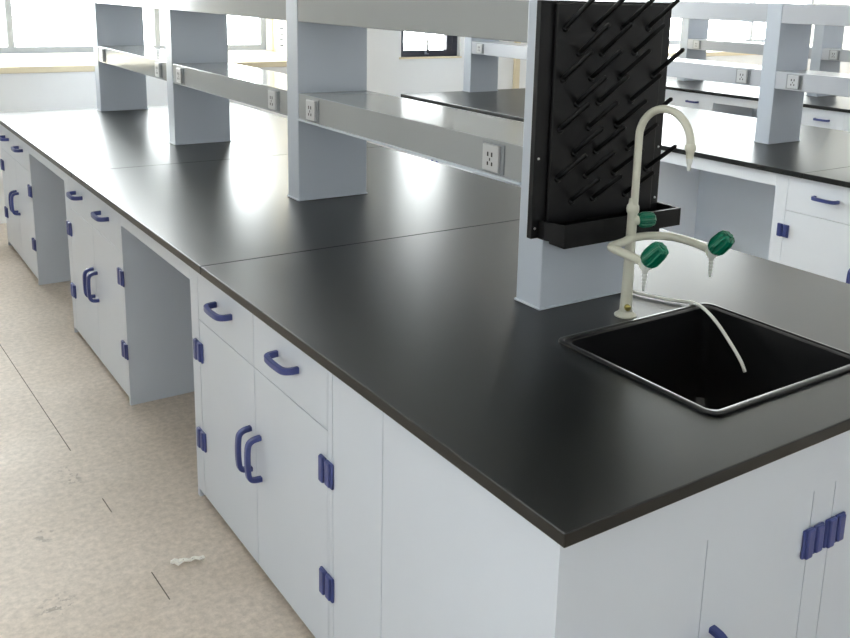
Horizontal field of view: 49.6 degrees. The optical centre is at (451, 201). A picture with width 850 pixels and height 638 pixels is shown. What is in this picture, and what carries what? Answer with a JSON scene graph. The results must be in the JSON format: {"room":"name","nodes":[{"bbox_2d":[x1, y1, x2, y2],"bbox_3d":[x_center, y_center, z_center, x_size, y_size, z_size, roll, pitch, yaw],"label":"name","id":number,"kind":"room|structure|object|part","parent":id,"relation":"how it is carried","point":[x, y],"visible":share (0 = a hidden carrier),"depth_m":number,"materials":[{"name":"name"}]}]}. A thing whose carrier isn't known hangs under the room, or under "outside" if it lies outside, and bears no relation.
{"room":"science laboratory","nodes":[
{"label":"science laboratory","id":0,"kind":"room"},
{"bbox_2d":[0,19,272,54],"bbox_3d":[-4.185,-1.691,6.803,6.440,3.400,0.180,-7,15,-34],"label":"wall","id":1,"kind":"structure","parent":0,"point":[269,40],"depth_m":8.44,"materials":[{"name":"white paint"}]},
{"bbox_2d":[0,0,265,52],"bbox_3d":[-3.035,-2.274,7.470,3.200,2.100,0.060,-7,15,-34],"label":"window","id":2,"kind":"structure","parent":1,"relation":"in","point":[11,48],"depth_m":7.62,"materials":[{"name":"grey metal"}]},
{"bbox_2d":[0,51,286,73],"bbox_3d":[-3.914,-0.935,6.362,6.240,0.045,1.130,-7,15,-34],"label":"trim","id":3,"kind":"structure","parent":1,"relation":"attached to","point":[9,64],"depth_m":7.00,"materials":[{"name":"beige stone"}]},
{"bbox_2d":[0,67,287,223],"bbox_3d":[-3.648,-0.307,6.086,6.240,1.045,0.120,-7,15,-34],"label":"wall ledge","id":4,"kind":"object","parent":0,"point":[54,90],"depth_m":6.49,"materials":[{"name":"white paint"}]},
{"bbox_2d":[0,223,314,637],"bbox_3d":[2.499,0.719,4.851,15.400,0.100,12.400,-7,15,-34],"label":"floor","id":5,"kind":"structure","parent":0,"point":[71,566],"depth_m":2.99,"materials":[{"name":"tile"}]},
{"bbox_2d":[0,124,70,284],"bbox_3d":[-1.968,-0.101,5.872,1.566,0.823,0.979,-7,15,-34],"label":"base cabinet","id":6,"kind":"object","parent":5,"relation":"on","point":[34,195],"visible":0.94,"depth_m":5.19,"materials":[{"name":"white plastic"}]},
{"bbox_3d":[-2.700,-0.380,5.540,0.047,0.017,0.139,-7,15,-34],"label":"handle","id":7,"kind":"part","parent":6,"relation":"part of","materials":[{"name":"blue plastic"}]},
{"bbox_3d":[-2.674,-0.377,5.559,0.018,0.177,0.436,-7,15,-34],"label":"drawer","id":8,"kind":"part","parent":6,"relation":"part of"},
{"bbox_3d":[-2.684,0.009,5.646,0.018,0.611,0.436,-7,15,-34],"label":"door","id":9,"kind":"part","parent":6,"relation":"part of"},
{"bbox_3d":[-2.605,0.003,5.470,0.047,0.139,0.017,-7,15,-34],"label":"handle","id":10,"kind":"part","parent":6,"relation":"part of","materials":[{"name":"blue plastic"}]},
{"bbox_3d":[-2.566,0.016,5.415,0.047,0.139,0.017,-7,15,-34],"label":"handle","id":11,"kind":"part","parent":6,"relation":"part of","materials":[{"name":"blue plastic"}]},
{"bbox_3d":[-2.453,-0.294,5.189,0.047,0.017,0.139,-7,15,-34],"label":"handle","id":12,"kind":"part","parent":6,"relation":"part of","materials":[{"name":"blue plastic"}]},
{"bbox_3d":[-2.427,-0.291,5.208,0.018,0.177,0.436,-7,15,-34],"label":"drawer","id":13,"kind":"part","parent":6,"relation":"part of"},
{"bbox_3d":[-2.437,0.095,5.295,0.018,0.611,0.436,-7,15,-34],"label":"door","id":14,"kind":"part","parent":6,"relation":"part of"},
{"bbox_2d":[0,345,169,599],"bbox_3d":[-2.136,0.665,4.339,0.003,0.004,4.573,-8,16,-36],"label":"floor seam","id":15,"kind":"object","parent":5,"relation":"on","point":[0,345],"depth_m":3.52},
{"bbox_2d":[63,172,193,404],"bbox_3d":[-0.947,0.254,4.422,1.566,0.823,0.977,-7,15,-34],"label":"base cabinet","id":16,"kind":"object","parent":5,"relation":"on","point":[132,307],"visible":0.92,"depth_m":3.76,"materials":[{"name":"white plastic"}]},
{"bbox_3d":[-1.679,-0.025,4.088,0.047,0.017,0.139,-7,15,-34],"label":"handle","id":17,"kind":"part","parent":16,"relation":"part of","materials":[{"name":"blue plastic"}]},
{"bbox_3d":[-1.653,-0.022,4.108,0.018,0.177,0.434,-7,15,-34],"label":"drawer","id":18,"kind":"part","parent":16,"relation":"part of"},
{"bbox_3d":[-1.663,0.364,4.195,0.018,0.611,0.434,-7,15,-34],"label":"door","id":19,"kind":"part","parent":16,"relation":"part of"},
{"bbox_3d":[-1.584,0.358,4.019,0.047,0.139,0.017,-7,15,-34],"label":"handle","id":20,"kind":"part","parent":16,"relation":"part of","materials":[{"name":"blue plastic"}]},
{"bbox_3d":[-1.546,0.371,3.965,0.047,0.139,0.017,-7,15,-34],"label":"handle","id":21,"kind":"part","parent":16,"relation":"part of","materials":[{"name":"blue plastic"}]},
{"bbox_3d":[-1.433,0.061,3.738,0.047,0.017,0.139,-7,15,-34],"label":"handle","id":22,"kind":"part","parent":16,"relation":"part of","materials":[{"name":"blue plastic"}]},
{"bbox_3d":[-1.406,0.064,3.758,0.018,0.177,0.434,-7,15,-34],"label":"drawer","id":23,"kind":"part","parent":16,"relation":"part of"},
{"bbox_3d":[-1.416,0.450,3.845,0.018,0.611,0.434,-7,15,-34],"label":"door","id":24,"kind":"part","parent":16,"relation":"part of","materials":[{"name":"white plastic"}]},
{"bbox_2d":[0,102,381,177],"bbox_3d":[-1.636,-0.413,5.362,1.580,0.027,2.189,-7,15,-34],"label":"countertop","id":25,"kind":"structure","parent":16,"relation":"on","point":[86,139],"depth_m":5.00,"materials":[{"name":"black stone"}]},
{"bbox_2d":[28,145,63,179],"bbox_3d":[-2.051,-0.215,4.663,0.018,0.071,0.838,-7,15,-34],"label":"rail","id":26,"kind":"object","parent":25,"relation":"attached to","point":[39,157],"visible":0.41,"depth_m":4.62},
{"bbox_2d":[170,555,204,565],"bbox_3d":[-0.777,1.056,2.713,0.099,0.017,0.029,-3,14,-20],"label":"paper scrap","id":27,"kind":"object","parent":5,"relation":"on","point":[179,561],"visible":1,"depth_m":2.71,"materials":[{"name":"white paper"}]},
{"bbox_2d":[189,266,333,637],"bbox_3d":[0.050,0.600,3.006,1.566,0.823,0.989,-7,15,-34],"label":"base cabinet","id":28,"kind":"object","parent":5,"relation":"on","point":[264,406],"visible":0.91,"depth_m":2.51,"materials":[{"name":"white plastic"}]},
{"bbox_3d":[-0.684,0.321,2.675,0.047,0.017,0.139,-7,15,-34],"label":"handle","id":29,"kind":"part","parent":28,"relation":"part of","materials":[{"name":"blue plastic"}]},
{"bbox_3d":[-0.658,0.324,2.694,0.018,0.177,0.440,-7,15,-34],"label":"drawer","id":30,"kind":"part","parent":28,"relation":"part of","materials":[{"name":"white plastic"}]},
{"bbox_3d":[-0.668,0.710,2.781,0.018,0.611,0.440,-7,15,-34],"label":"door","id":31,"kind":"part","parent":28,"relation":"part of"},
{"bbox_3d":[-0.587,0.704,2.603,0.047,0.139,0.017,-7,15,-34],"label":"handle","id":32,"kind":"part","parent":28,"relation":"part of","materials":[{"name":"blue plastic"}]},
{"bbox_3d":[-0.549,0.718,2.548,0.047,0.139,0.017,-7,15,-34],"label":"handle","id":33,"kind":"part","parent":28,"relation":"part of","materials":[{"name":"blue plastic"}]},
{"bbox_3d":[-0.434,0.408,2.320,0.047,0.017,0.139,-7,15,-34],"label":"handle","id":34,"kind":"part","parent":28,"relation":"part of","materials":[{"name":"blue plastic"}]},
{"bbox_3d":[-0.408,0.411,2.339,0.018,0.177,0.440,-7,15,-34],"label":"drawer","id":35,"kind":"part","parent":28,"relation":"part of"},
{"bbox_3d":[-0.418,0.797,2.426,0.018,0.611,0.440,-7,15,-34],"label":"door","id":36,"kind":"part","parent":28,"relation":"part of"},
{"bbox_2d":[72,147,520,274],"bbox_3d":[-0.555,-0.037,3.827,1.580,0.027,1.637,-7,15,-34],"label":"countertop","id":37,"kind":"structure","parent":28,"relation":"on","point":[204,213],"depth_m":3.54,"materials":[{"name":"black stone"}]},
{"bbox_2d":[120,215,189,278],"bbox_3d":[-1.044,0.135,3.233,0.018,0.071,0.790,-7,15,-34],"label":"rail","id":38,"kind":"object","parent":37,"relation":"attached to","point":[147,240],"visible":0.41,"depth_m":3.18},
{"bbox_2d":[201,220,849,547],"bbox_3d":[0.367,0.284,2.515,1.580,0.027,1.630,-7,15,-34],"label":"countertop","id":39,"kind":"structure","parent":28,"relation":"on","point":[430,329],"depth_m":2.05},
{"bbox_2d":[91,0,624,310],"bbox_3d":[-0.921,-0.564,4.243,0.319,0.798,4.562,-7,15,-34],"label":"rack","id":40,"kind":"object","parent":39,"relation":"on","point":[327,104],"visible":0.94,"depth_m":3.51,"materials":[{"name":"white metal"}]},
{"bbox_2d":[99,48,105,61],"bbox_3d":[-2.205,-0.925,5.810,0.014,0.082,0.100,-7,15,-34],"label":"power socket","id":41,"kind":"object","parent":40,"relation":"attached to","point":[102,51],"depth_m":5.78,"materials":[{"name":"white plastic"}]},
{"bbox_2d":[155,61,161,77],"bbox_3d":[-1.560,-0.700,4.893,0.014,0.082,0.100,-7,15,-34],"label":"power socket","id":42,"kind":"object","parent":40,"relation":"attached to","point":[158,64],"depth_m":4.87,"materials":[{"name":"white plastic"}]},
{"bbox_2d":[176,66,183,83],"bbox_3d":[-1.362,-0.631,4.612,0.014,0.082,0.100,-7,15,-34],"label":"power socket","id":43,"kind":"object","parent":40,"relation":"attached to","point":[179,69],"depth_m":4.59,"materials":[{"name":"white plastic"}]},
{"bbox_2d":[268,89,279,111],"bbox_3d":[-0.717,-0.407,3.695,0.014,0.082,0.100,-7,15,-34],"label":"power socket","id":44,"kind":"object","parent":40,"relation":"attached to","point":[273,94],"depth_m":3.67,"materials":[{"name":"white plastic"}]},
{"bbox_2d":[306,98,318,122],"bbox_3d":[-0.519,-0.338,3.414,0.014,0.082,0.100,-7,15,-34],"label":"power socket","id":45,"kind":"object","parent":40,"relation":"attached to","point":[312,104],"depth_m":3.40,"materials":[{"name":"white plastic"}]},
{"bbox_2d":[481,140,504,174],"bbox_3d":[0.111,-0.119,2.519,0.014,0.082,0.100,-7,15,-34],"label":"power socket","id":46,"kind":"object","parent":40,"relation":"attached to","point":[492,151],"depth_m":2.51,"materials":[{"name":"white plastic"}]},
{"bbox_2d":[527,0,684,248],"bbox_3d":[0.425,-0.205,2.355,0.458,0.624,0.131,-7,15,-34],"label":"drying rack","id":47,"kind":"object","parent":40,"relation":"attached to","point":[600,66],"visible":0.99,"depth_m":2.34,"materials":[{"name":"plastic"}]},
{"bbox_2d":[538,202,680,248],"bbox_3d":[0.423,0.064,2.428,0.436,0.066,0.081,-7,15,-34],"label":"drip tray","id":48,"kind":"object","parent":47,"relation":"on","point":[574,228],"depth_m":2.38,"materials":[{"name":"black plastic"}]},
{"bbox_2d":[607,105,734,318],"bbox_3d":[0.498,0.050,2.231,0.292,0.559,0.284,-7,15,-34],"label":"tap","id":49,"kind":"object","parent":39,"relation":"on","point":[720,243],"visible":1,"depth_m":2.28,"materials":[{"name":"beige metal"}]},
{"bbox_3d":[0.473,0.048,2.343,0.021,0.025,0.024,-1,13,-9],"label":"valve stem","id":50,"kind":"part","parent":49,"relation":"part of","materials":[{"name":"beige metal"}]},
{"bbox_3d":[0.499,0.047,2.347,0.048,0.042,0.042,-1,13,-9],"label":"valve knob","id":51,"kind":"part","parent":49,"relation":"part of","materials":[{"name":"green plastic"}]},
{"bbox_3d":[0.460,0.121,2.084,0.051,0.065,0.064,-7,15,-34],"label":"valve knob","id":52,"kind":"part","parent":49,"relation":"part of","materials":[{"name":"green plastic"}]},
{"bbox_2d":[607,232,707,263],"bbox_3d":[0.490,0.110,2.258,0.274,0.032,0.210,-7,15,-34],"label":"pipe","id":53,"kind":"object","parent":49,"relation":"attached to","point":[629,241],"depth_m":2.30,"materials":[{"name":"beige metal"}]},
{"bbox_2d":[684,144,695,170],"bbox_3d":[0.561,-0.104,2.167,0.027,0.064,0.027,-7,15,-34],"label":"outlet","id":54,"kind":"object","parent":49,"relation":"attached to","point":[690,149],"depth_m":2.16,"materials":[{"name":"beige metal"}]},
{"bbox_3d":[0.653,0.101,2.227,0.051,0.065,0.064,-7,15,-34],"label":"valve knob","id":55,"kind":"part","parent":49,"relation":"part of","materials":[{"name":"green plastic"}]},
{"bbox_2d":[633,290,746,372],"bbox_3d":[0.622,0.322,2.474,0.074,0.105,0.488,-7,15,-32],"label":"hose","id":56,"kind":"object","parent":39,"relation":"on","point":[702,307],"visible":0.84,"depth_m":2.42,"materials":[{"name":"white rubber"}]},
{"bbox_2d":[559,303,849,416],"bbox_3d":[0.605,0.496,2.199,0.547,0.303,0.488,-7,15,-34],"label":"sink","id":57,"kind":"object","parent":39,"relation":"in","point":[681,354],"visible":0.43,"depth_m":2.37,"materials":[{"name":"black plastic"}]},
{"bbox_2d":[333,375,382,637],"bbox_3d":[-0.211,0.794,2.119,0.018,0.823,0.230,-7,15,-34],"label":"filler panel","id":58,"kind":"object","parent":5,"relation":"on","point":[357,423],"visible":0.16,"depth_m":2.09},
{"bbox_2d":[405,98,520,186],"bbox_3d":[0.500,-0.426,7.592,1.566,0.823,0.979,-7,15,-34],"label":"base cabinet","id":59,"kind":"object","parent":5,"relation":"on","point":[406,98],"visible":0.02,"depth_m":7.02,"materials":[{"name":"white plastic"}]},
{"bbox_3d":[-0.216,-0.316,7.366,0.018,0.611,0.436,-7,15,-34],"label":"door","id":60,"kind":"part","parent":59,"relation":"part of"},
{"bbox_3d":[0.031,-0.230,7.015,0.018,0.611,0.436,-7,15,-34],"label":"door","id":61,"kind":"part","parent":59,"relation":"part of","materials":[{"name":"white metal"}]},
{"bbox_2d":[401,88,849,177],"bbox_3d":[1.299,-0.575,6.413,1.580,0.027,3.754,-7,15,-34],"label":"countertop","id":62,"kind":"structure","parent":59,"relation":"on","point":[720,137],"depth_m":5.58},
{"bbox_2d":[463,0,849,143],"bbox_3d":[1.738,-0.816,5.660,0.309,0.798,5.359,-7,15,-34],"label":"rack","id":63,"kind":"object","parent":62,"relation":"on","point":[783,77],"visible":0.59,"depth_m":5.36,"materials":[{"name":"white metal"}]},
{"bbox_2d":[476,43,483,53],"bbox_3d":[0.233,-1.255,7.550,0.014,0.082,0.100,-7,15,-34],"label":"power socket","id":64,"kind":"object","parent":63,"relation":"attached to","point":[479,46],"depth_m":7.54,"materials":[{"name":"white plastic"}]},
{"bbox_3d":[0.259,-1.331,7.767,0.299,0.798,0.108,-7,15,-34],"label":"post","id":65,"kind":"part","parent":63,"relation":"part of","materials":[{"name":"white metal"}]},
{"bbox_2d":[735,69,750,83],"bbox_3d":[1.720,-0.738,5.436,0.014,0.082,0.100,-7,15,-34],"label":"power socket","id":66,"kind":"object","parent":63,"relation":"attached to","point":[742,76],"depth_m":5.43,"materials":[{"name":"white plastic"}]},
{"bbox_3d":[1.943,-0.746,5.374,0.299,0.798,0.108,-7,15,-34],"label":"post","id":67,"kind":"part","parent":63,"relation":"part of","materials":[{"name":"white metal"}]},
{"bbox_2d":[785,74,802,89],"bbox_3d":[1.917,-0.669,5.156,0.014,0.082,0.100,-7,15,-34],"label":"power socket","id":68,"kind":"object","parent":63,"relation":"attached to","point":[792,81],"depth_m":5.15,"materials":[{"name":"white plastic"}]},
{"bbox_2d":[660,150,776,185],"bbox_3d":[1.415,-0.194,4.965,0.018,0.071,0.814,-7,15,-34],"label":"rail","id":69,"kind":"object","parent":62,"relation":"attached to","point":[756,175],"visible":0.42,"depth_m":4.89,"materials":[{"name":"white metal"}]},
{"bbox_2d":[381,412,849,637],"bbox_3d":[0.621,0.790,2.234,1.520,0.823,0.702,-7,15,-34],"label":"base cabinet","id":70,"kind":"object","parent":5,"relation":"on","point":[764,551],"visible":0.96,"depth_m":1.76,"materials":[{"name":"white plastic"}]},
{"bbox_3d":[0.311,0.965,1.690,0.369,0.647,0.018,-7,15,-34],"label":"door","id":71,"kind":"part","parent":70,"relation":"part of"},
{"bbox_3d":[0.796,0.518,1.922,1.520,0.145,0.018,-7,15,-34],"label":"panel","id":72,"kind":"part","parent":70,"relation":"part of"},
{"bbox_3d":[0.515,0.892,1.776,0.017,0.139,0.047,-7,15,-34],"label":"handle","id":73,"kind":"part","parent":70,"relation":"part of","materials":[{"name":"blue plastic"}]},
{"bbox_3d":[0.600,0.928,1.883,0.325,0.647,0.018,-7,15,-34],"label":"door","id":74,"kind":"part","parent":70,"relation":"part of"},
{"bbox_3d":[0.947,0.884,2.117,0.360,0.647,0.018,-7,15,-34],"label":"door","id":75,"kind":"part","parent":70,"relation":"part of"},
{"bbox_2d":[657,161,699,237],"bbox_3d":[1.507,-0.076,6.160,1.566,0.823,0.969,-7,15,-34],"label":"base cabinet","id":76,"kind":"object","parent":5,"relation":"on","point":[677,186],"visible":0.02,"depth_m":5.48,"materials":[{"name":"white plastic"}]},
{"bbox_2d":[665,89,752,116],"bbox_3d":[2.706,-0.727,9.170,1.566,0.823,0.939,-7,15,-34],"label":"base cabinet","id":77,"kind":"object","parent":5,"relation":"on","point":[680,98],"visible":0.09,"depth_m":8.51,"materials":[{"name":"white metal"}]},
{"bbox_3d":[2.006,-1.000,8.849,0.018,0.177,0.416,-7,15,-34],"label":"drawer","id":78,"kind":"part","parent":77,"relation":"part of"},
{"bbox_3d":[2.242,-0.918,8.514,0.018,0.177,0.416,-7,15,-34],"label":"drawer","id":79,"kind":"part","parent":77,"relation":"part of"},
{"bbox_2d":[666,80,849,112],"bbox_3d":[4.003,-0.702,7.283,1.580,0.027,5.560,-7,15,-34],"label":"countertop","id":80,"kind":"structure","parent":77,"relation":"on","point":[831,103],"depth_m":8.30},
{"bbox_2d":[713,95,757,108],"bbox_3d":[2.615,-0.844,7.973,0.018,0.071,0.848,-7,15,-34],"label":"rail","id":81,"kind":"object","parent":80,"relation":"attached to","point":[717,99],"visible":0.56,"depth_m":8.11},
{"bbox_2d":[676,0,849,96],"bbox_3d":[3.975,-1.111,7.221,0.319,0.798,5.454,-7,15,-34],"label":"rack","id":82,"kind":"object","parent":80,"relation":"on","point":[826,52],"visible":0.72,"depth_m":8.59,"materials":[{"name":"white metal"}]},
{"bbox_2d":[693,40,700,48],"bbox_3d":[2.439,-1.559,9.146,0.014,0.082,0.100,-7,15,-34],"label":"power socket","id":83,"kind":"object","parent":82,"relation":"attached to","point":[696,43],"depth_m":9.14,"materials":[{"name":"white plastic"}]},
{"bbox_2d":[828,50,839,59],"bbox_3d":[3.296,-1.261,7.927,0.014,0.082,0.100,-7,15,-34],"label":"power socket","id":84,"kind":"object","parent":82,"relation":"attached to","point":[832,54],"depth_m":7.92,"materials":[{"name":"white plastic"}]},
{"bbox_2d":[694,170,775,259],"bbox_3d":[1.725,0.132,5.263,0.018,0.821,0.814,-7,15,-34],"label":"panel","id":85,"kind":"object","parent":5,"relation":"on","point":[743,208],"visible":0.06,"depth_m":5.33,"materials":[{"name":"white metal"}]},
{"bbox_2d":[752,108,757,117],"bbox_3d":[3.073,-0.537,8.371,0.018,0.821,0.848,-7,15,-34],"label":"panel","id":86,"kind":"object","parent":5,"relation":"on","point":[754,111],"visible":0.02,"depth_m":8.63,"materials":[{"name":"grey metal"}]},
{"bbox_2d":[768,173,849,283],"bbox_3d":[2.514,0.274,4.731,1.566,0.823,0.983,-7,15,-34],"label":"base cabinet","id":87,"kind":"object","parent":5,"relation":"on","point":[810,229],"visible":0.58,"depth_m":4.49,"materials":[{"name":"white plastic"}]},
{"bbox_3d":[1.797,0.384,4.505,0.018,0.611,0.438,-7,15,-34],"label":"door","id":88,"kind":"part","parent":87,"relation":"part of","materials":[{"name":"white plastic"}]},
{"bbox_3d":[1.807,-0.002,4.418,0.018,0.177,0.438,-7,15,-34],"label":"drawer","id":89,"kind":"part","parent":87,"relation":"part of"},
{"bbox_3d":[1.781,-0.005,4.399,0.047,0.017,0.139,-7,15,-34],"label":"handle","id":90,"kind":"part","parent":87,"relation":"part of","materials":[{"name":"blue plastic"}]},
{"bbox_2d":[803,167,849,187],"bbox_3d":[2.840,-0.039,4.223,1.580,0.027,1.704,-7,15,-34],"label":"countertop","id":91,"kind":"structure","parent":87,"relation":"on","point":[840,176],"depth_m":4.42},
{"bbox_3d":[1.877,0.378,4.328,0.047,0.139,0.017,-7,15,-34],"label":"handle","id":92,"kind":"part","parent":87,"relation":"part of","materials":[{"name":"blue plastic"}]},
{"bbox_2d":[801,107,849,131],"bbox_3d":[3.694,-0.383,7.767,1.566,0.823,0.879,-7,15,-34],"label":"base cabinet","id":93,"kind":"object","parent":5,"relation":"on","point":[828,119],"visible":0.12,"depth_m":7.39,"materials":[{"name":"white metal"}]},
{"bbox_3d":[2.976,-0.657,7.414,0.047,0.017,0.139,-7,15,-34],"label":"handle","id":94,"kind":"part","parent":93,"relation":"part of","materials":[{"name":"blue plastic"}]},
{"bbox_3d":[3.221,-0.578,7.123,0.018,0.177,0.386,-7,15,-34],"label":"drawer","id":95,"kind":"part","parent":93,"relation":"part of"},
{"bbox_2d":[272,19,286,53],"bbox_3d":[-1.300,-1.909,8.094,0.200,3.400,0.920,-7,15,-34],"label":"wall","id":96,"kind":"structure","parent":0,"point":[275,23],"depth_m":8.43,"materials":[{"name":"paint"}]},
{"bbox_2d":[279,20,284,49],"bbox_3d":[-1.526,-1.760,8.271,0.008,0.780,0.120,-7,15,-34],"label":"trim","id":97,"kind":"structure","parent":96,"relation":"attached to","point":[281,22],"depth_m":8.32,"materials":[{"name":"white paint"}]},
{"bbox_2d":[367,28,849,152],"bbox_3d":[2.466,-2.235,9.966,8.560,3.400,0.200,-7,15,-34],"label":"wall","id":98,"kind":"structure","parent":0,"point":[387,74],"depth_m":8.19,"materials":[{"name":"white paint"}]},
{"bbox_2d":[401,31,456,56],"bbox_3d":[-0.206,-1.669,8.180,0.630,0.750,0.070,-7,15,-34],"label":"window","id":99,"kind":"structure","parent":98,"relation":"in","point":[450,42],"depth_m":8.29,"materials":[{"name":"metal"}]},
{"bbox_2d":[399,56,461,58],"bbox_3d":[-0.213,-1.293,8.252,0.660,0.015,0.135,-7,15,-34],"label":"trim","id":100,"kind":"structure","parent":98,"relation":"attached to","point":[427,57],"depth_m":8.19,"materials":[{"name":"beige stone"}]},
{"bbox_2d":[512,42,520,88],"bbox_3d":[0.641,-1.973,8.602,0.060,3.400,0.030,-7,15,-34],"label":"trim","id":101,"kind":"structure","parent":98,"relation":"attached to","point":[516,65],"depth_m":8.76,"materials":[{"name":"beige wood"}]},
{"bbox_2d":[668,43,849,56],"bbox_3d":[3.290,-1.846,11.209,5.900,0.045,1.130,-7,15,-34],"label":"trim","id":102,"kind":"structure","parent":98,"relation":"on","point":[673,49],"depth_m":10.43,"materials":[{"name":"beige stone"}]},
{"bbox_2d":[669,0,829,44],"bbox_3d":[2.854,-2.581,11.539,6.100,3.400,0.180,-7,15,-34],"label":"wall","id":103,"kind":"structure","parent":0,"point":[815,1],"depth_m":13.10,"materials":[{"name":"white paint"}]},
{"bbox_2d":[669,0,813,43],"bbox_3d":[2.989,-3.035,11.523,5.200,2.100,0.060,-7,15,-34],"label":"window","id":104,"kind":"structure","parent":103,"relation":"in","point":[750,25],"depth_m":12.41,"materials":[{"name":"grey metal"}]},
{"bbox_2d":[830,0,849,44],"bbox_3d":[8.704,-1.779,8.668,0.200,3.400,11.900,-7,15,-34],"label":"wall","id":105,"kind":"structure","parent":0,"point":[846,39],"depth_m":13.01,"materials":[{"name":"white paint"}]}
]}

